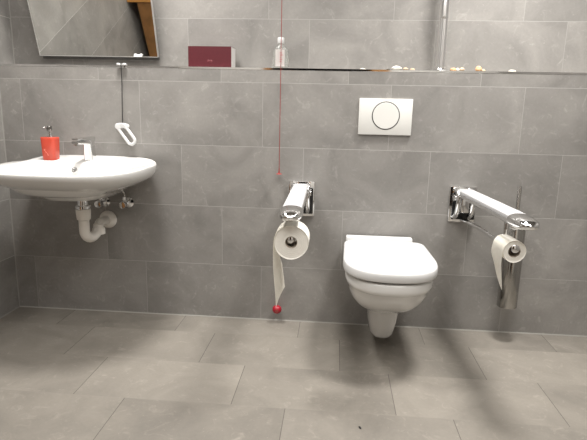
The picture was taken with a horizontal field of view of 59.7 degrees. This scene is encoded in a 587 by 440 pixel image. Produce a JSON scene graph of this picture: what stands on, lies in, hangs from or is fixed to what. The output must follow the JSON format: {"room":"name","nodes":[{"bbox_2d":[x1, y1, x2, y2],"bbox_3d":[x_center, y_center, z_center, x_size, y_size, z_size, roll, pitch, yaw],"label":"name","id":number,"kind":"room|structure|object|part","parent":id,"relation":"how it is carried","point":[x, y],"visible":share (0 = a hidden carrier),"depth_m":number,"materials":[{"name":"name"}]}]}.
{"room":"public restroom","nodes":[
{"label":"public restroom","id":0,"kind":"room"},
{"bbox_2d":[0,0,18,316],"bbox_3d":[-1.613,-0.469,1.103,0.100,2.500,3.140,2,12,4],"label":"wall","id":1,"kind":"structure","parent":0,"point":[9,300],"depth_m":2.60,"materials":[{"name":"grey tile"}]},
{"bbox_2d":[0,0,19,318],"bbox_3d":[-1.562,-0.467,1.099,0.004,2.500,3.140,2,12,4],"label":"trim","id":2,"kind":"structure","parent":1,"relation":"attached to","point":[8,0],"depth_m":2.62,"materials":[{"name":"grey"}]},
{"bbox_2d":[0,66,586,335],"bbox_3d":[0.170,-0.100,2.567,3.258,1.254,0.140,2,12,4],"label":"wall","id":3,"kind":"structure","parent":0,"point":[197,235],"depth_m":2.49,"materials":[{"name":"grey tile"}]},
{"bbox_2d":[0,155,156,200],"bbox_3d":[-0.996,-0.177,2.284,0.676,0.175,0.572,2,12,4],"label":"washbasin","id":4,"kind":"object","parent":3,"relation":"attached to","point":[69,177],"visible":0.96,"depth_m":2.21,"materials":[{"name":"white ceramic"}]},
{"bbox_2d":[40,126,59,160],"bbox_3d":[-1.161,-0.366,2.441,0.072,0.164,0.069,2,12,4],"label":"soap dispenser","id":5,"kind":"object","parent":4,"relation":"on","point":[50,145],"visible":0.99,"depth_m":2.42,"materials":[{"name":"red plastic"}]},
{"bbox_2d":[40,137,59,160],"bbox_3d":[-1.161,-0.341,2.447,0.072,0.112,0.069,2,12,4],"label":"bottle","id":6,"kind":"object","parent":5,"relation":"attached to","point":[50,146],"depth_m":2.42,"materials":[{"name":"red plastic"}]},
{"bbox_2d":[71,136,95,160],"bbox_3d":[-0.981,-0.331,2.401,0.060,0.118,0.170,2,12,4],"label":"faucet","id":7,"kind":"object","parent":4,"relation":"on","point":[88,142],"visible":0.94,"depth_m":2.43,"materials":[{"name":"silver metal"}]},
{"bbox_3d":[-0.982,-0.357,2.374,0.040,0.022,0.129,2,12,4],"label":"spout","id":8,"kind":"part","parent":7,"relation":"part of","materials":[{"name":"silver metal"}]},
{"bbox_3d":[-0.981,-0.376,2.386,0.043,0.024,0.157,2,12,4],"label":"lever","id":9,"kind":"part","parent":7,"relation":"part of","materials":[{"name":"silver metal"}]},
{"bbox_2d":[75,201,116,241],"bbox_3d":[-0.956,-0.012,2.463,0.090,0.220,0.284,2,12,4],"label":"trap","id":10,"kind":"object","parent":3,"relation":"attached to","point":[107,219],"visible":0.96,"depth_m":2.37,"materials":[{"name":"white plastic"}]},
{"bbox_2d":[75,201,90,209],"bbox_3d":[-0.964,-0.072,2.341,0.068,0.053,0.068,2,12,4],"label":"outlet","id":11,"kind":"object","parent":10,"relation":"attached to","point":[81,205],"depth_m":2.32,"materials":[{"name":"silver metal"}]},
{"bbox_2d":[94,197,109,207],"bbox_3d":[-0.957,-0.115,2.535,0.054,0.117,0.101,2,12,4],"label":"angle valve","id":12,"kind":"object","parent":3,"relation":"attached to","point":[105,202],"visible":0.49,"depth_m":2.55,"materials":[{"name":"silver metal"}]},
{"bbox_3d":[-0.960,-0.079,2.517,0.036,0.036,0.028,2,12,4],"label":"valve knob","id":13,"kind":"part","parent":12,"relation":"part of","materials":[{"name":"silver metal"}]},
{"bbox_2d":[115,63,135,145],"bbox_3d":[-0.812,-0.556,2.473,0.103,0.388,0.039,2,12,4],"label":"handle","id":14,"kind":"object","parent":3,"relation":"hanging from","point":[118,126],"visible":1,"depth_m":2.48,"materials":[{"name":"white plastic"}]},
{"bbox_3d":[-0.823,-0.603,2.453,0.010,0.283,0.008,2,12,4],"label":"cord","id":15,"kind":"part","parent":14,"relation":"part of","materials":[{"name":"black plastic"}]},
{"bbox_3d":[-0.817,-0.417,2.490,0.103,0.110,0.015,2,12,4],"label":"loop handle","id":16,"kind":"part","parent":14,"relation":"part of","materials":[{"name":"white plastic"}]},
{"bbox_2d":[119,191,133,208],"bbox_3d":[-0.847,-0.115,2.525,0.070,0.127,0.112,4,12,11],"label":"angle valve","id":17,"kind":"object","parent":3,"relation":"attached to","point":[127,201],"visible":0.78,"depth_m":2.52,"materials":[{"name":"silver metal"}]},
{"bbox_3d":[-0.837,-0.074,2.508,0.036,0.036,0.028,2,12,4],"label":"valve knob","id":18,"kind":"part","parent":17,"relation":"part of","materials":[{"name":"silver metal"}]},
{"bbox_2d":[188,46,234,66],"bbox_3d":[-0.393,-0.781,2.467,0.208,0.097,0.096,2,12,4],"label":"gift box","id":19,"kind":"object","parent":3,"relation":"on","point":[198,56],"visible":0.98,"depth_m":2.42,"materials":[{"name":"red cardboard"}]},
{"bbox_2d":[273,37,288,67],"bbox_3d":[-0.060,-0.786,2.414,0.076,0.143,0.050,2,12,4],"label":"lotion bottle","id":20,"kind":"object","parent":3,"relation":"on","point":[280,53],"visible":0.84,"depth_m":2.40,"materials":[{"name":"white plastic"}]},
{"bbox_2d":[0,64,586,74],"bbox_3d":[0.178,-0.697,2.376,3.258,0.009,0.013,2,12,4],"label":"trim","id":21,"kind":"structure","parent":3,"relation":"attached to","point":[246,68],"depth_m":2.38,"materials":[{"name":"silver metal"}]},
{"bbox_2d":[279,181,314,243],"bbox_3d":[0.009,-0.027,2.128,0.124,0.170,0.772,2,12,4],"label":"grab bar","id":22,"kind":"object","parent":3,"relation":"attached to","point":[299,202],"visible":0.86,"depth_m":2.08,"materials":[{"name":"silver metal"}]},
{"bbox_2d":[273,221,309,305],"bbox_3d":[-0.008,0.162,1.884,0.127,0.311,0.108,2,12,4],"label":"toilet roll","id":23,"kind":"object","parent":22,"relation":"hanging from","point":[298,230],"visible":0.99,"depth_m":1.82,"materials":[{"name":"paper"}]},
{"bbox_3d":[0.040,-0.104,2.499,0.124,0.170,0.012,2,12,4],"label":"wall plate","id":24,"kind":"part","parent":22,"relation":"part of","materials":[{"name":"silver metal"}]},
{"bbox_3d":[0.015,-0.087,2.157,0.077,0.026,0.650,2,12,4],"label":"arm rail","id":25,"kind":"part","parent":22,"relation":"part of","materials":[{"name":"silver metal"}]},
{"bbox_2d":[20,306,586,336],"bbox_3d":[0.150,0.526,2.626,3.258,0.004,0.003,2,12,4],"label":"trim","id":26,"kind":"structure","parent":3,"relation":"attached to","point":[20,306],"depth_m":2.63,"materials":[{"name":"grey tile"}]},
{"bbox_2d":[358,98,412,135],"bbox_3d":[0.428,-0.481,2.386,0.246,0.166,0.015,2,12,4],"label":"flush plate","id":27,"kind":"object","parent":3,"relation":"attached to","point":[377,116],"visible":1,"depth_m":2.38,"materials":[{"name":"white plastic"}]},
{"bbox_2d":[343,235,437,337],"bbox_3d":[0.408,0.339,2.275,0.391,0.422,0.567,2,12,4],"label":"toilet","id":28,"kind":"object","parent":3,"relation":"attached to","point":[388,276],"visible":1,"depth_m":2.08,"materials":[{"name":"white ceramic"}]},
{"bbox_3d":[0.408,0.370,2.285,0.371,0.356,0.561,2,12,4],"label":"bowl","id":29,"kind":"part","parent":28,"relation":"part of","materials":[{"name":"white ceramic"}]},
{"bbox_3d":[0.410,0.171,2.211,0.391,0.052,0.510,2,12,4],"label":"lid","id":30,"kind":"part","parent":28,"relation":"part of","materials":[{"name":"white plastic"}]},
{"bbox_2d":[392,66,401,69],"bbox_3d":[0.479,-0.704,2.372,0.051,0.022,0.028,1,12,-2],"label":"shell","id":31,"kind":"object","parent":3,"relation":"on","point":[393,67],"visible":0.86,"depth_m":2.36,"materials":[{"name":"white"}]},
{"bbox_2d":[435,0,449,70],"bbox_3d":[0.693,-0.999,2.331,0.084,0.625,0.084,2,12,4],"label":"tube","id":32,"kind":"object","parent":3,"relation":"on","point":[444,14],"visible":0.85,"depth_m":2.35,"materials":[{"name":"white metal"}]},
{"bbox_2d":[447,186,539,252],"bbox_3d":[0.783,0.003,2.070,0.124,0.170,0.773,2,12,3],"label":"grab bar","id":33,"kind":"object","parent":3,"relation":"attached to","point":[463,201],"visible":0.87,"depth_m":2.09,"materials":[{"name":"silver metal"}]},
{"bbox_3d":[0.804,-0.075,2.441,0.124,0.170,0.012,2,12,4],"label":"wall plate","id":34,"kind":"part","parent":33,"relation":"part of","materials":[{"name":"silver metal"}]},
{"bbox_3d":[0.793,-0.057,2.099,0.077,0.026,0.650,1,12,1],"label":"arm rail","id":35,"kind":"part","parent":33,"relation":"part of","materials":[{"name":"silver metal"}]},
{"bbox_3d":[0.786,0.005,2.127,0.031,0.128,0.582,2,12,3],"label":"rail","id":36,"kind":"part","parent":33,"relation":"part of","materials":[{"name":"silver metal"}]},
{"bbox_2d":[491,234,525,289],"bbox_3d":[0.762,0.149,1.825,0.082,0.181,0.103,1,12,1],"label":"toilet roll","id":37,"kind":"object","parent":33,"relation":"hanging from","point":[501,245],"visible":0.96,"depth_m":1.79,"materials":[{"name":"paper"}]},
{"bbox_2d":[497,228,525,309],"bbox_3d":[1.020,0.217,2.419,0.090,0.387,0.136,2,12,4],"label":"brush holder","id":38,"kind":"object","parent":3,"relation":"attached to","point":[507,298],"visible":0.65,"depth_m":2.37,"materials":[{"name":"silver metal"}]},
{"bbox_2d":[510,186,521,228],"bbox_3d":[1.021,0.123,2.375,0.090,0.566,0.090,2,12,4],"label":"toilet brush","id":39,"kind":"object","parent":38,"relation":"in","point":[519,190],"visible":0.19,"depth_m":2.32,"materials":[{"name":"grey metal"}]},
{"bbox_3d":[1.025,-0.055,2.338,0.019,0.202,0.019,2,12,4],"label":"handle","id":40,"kind":"part","parent":39,"relation":"part of","materials":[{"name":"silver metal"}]},
{"bbox_2d":[0,307,586,439],"bbox_3d":[0.034,0.861,1.272,3.458,0.100,3.400,2,12,4],"label":"floor","id":41,"kind":"structure","parent":0,"point":[66,374],"depth_m":2.05,"materials":[{"name":"grey tile"}]},
{"bbox_2d":[10,0,586,72],"bbox_3d":[0.193,-0.734,2.556,3.458,2.500,0.100,2,12,4],"label":"wall","id":42,"kind":"structure","parent":0,"point":[491,35],"depth_m":2.46,"materials":[{"name":"grey tile"}]},
{"bbox_2d":[27,0,159,59],"bbox_3d":[-0.968,-1.113,2.394,0.607,0.674,0.230,2,12,4],"label":"mirror","id":43,"kind":"object","parent":42,"relation":"attached to","point":[63,29],"visible":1,"depth_m":2.48,"materials":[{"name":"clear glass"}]},
{"bbox_3d":[-0.965,-0.818,2.563,0.598,0.024,0.014,2,28,4],"label":"rail","id":44,"kind":"part","parent":43,"relation":"part of","materials":[{"name":"silver metal"}]},
{"bbox_3d":[0.090,-1.683,0.737,3.458,0.100,3.400,2,12,4],"label":"ceiling","id":45,"kind":"structure","parent":0,"visible":0},
{"bbox_2d":[272,1,281,313],"bbox_3d":[-0.058,-0.723,2.353,0.047,2.448,0.050,2,12,4],"label":"cord","id":46,"kind":"object","parent":45,"relation":"hanging from","point":[277,309],"visible":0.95,"depth_m":2.43,"materials":[{"name":"red fabric"}]},
{"bbox_3d":[-0.050,-1.073,2.280,0.003,1.732,0.003,2,12,4],"label":"cord","id":47,"kind":"part","parent":46,"relation":"part of","materials":[{"name":"red fabric"}]}
]}

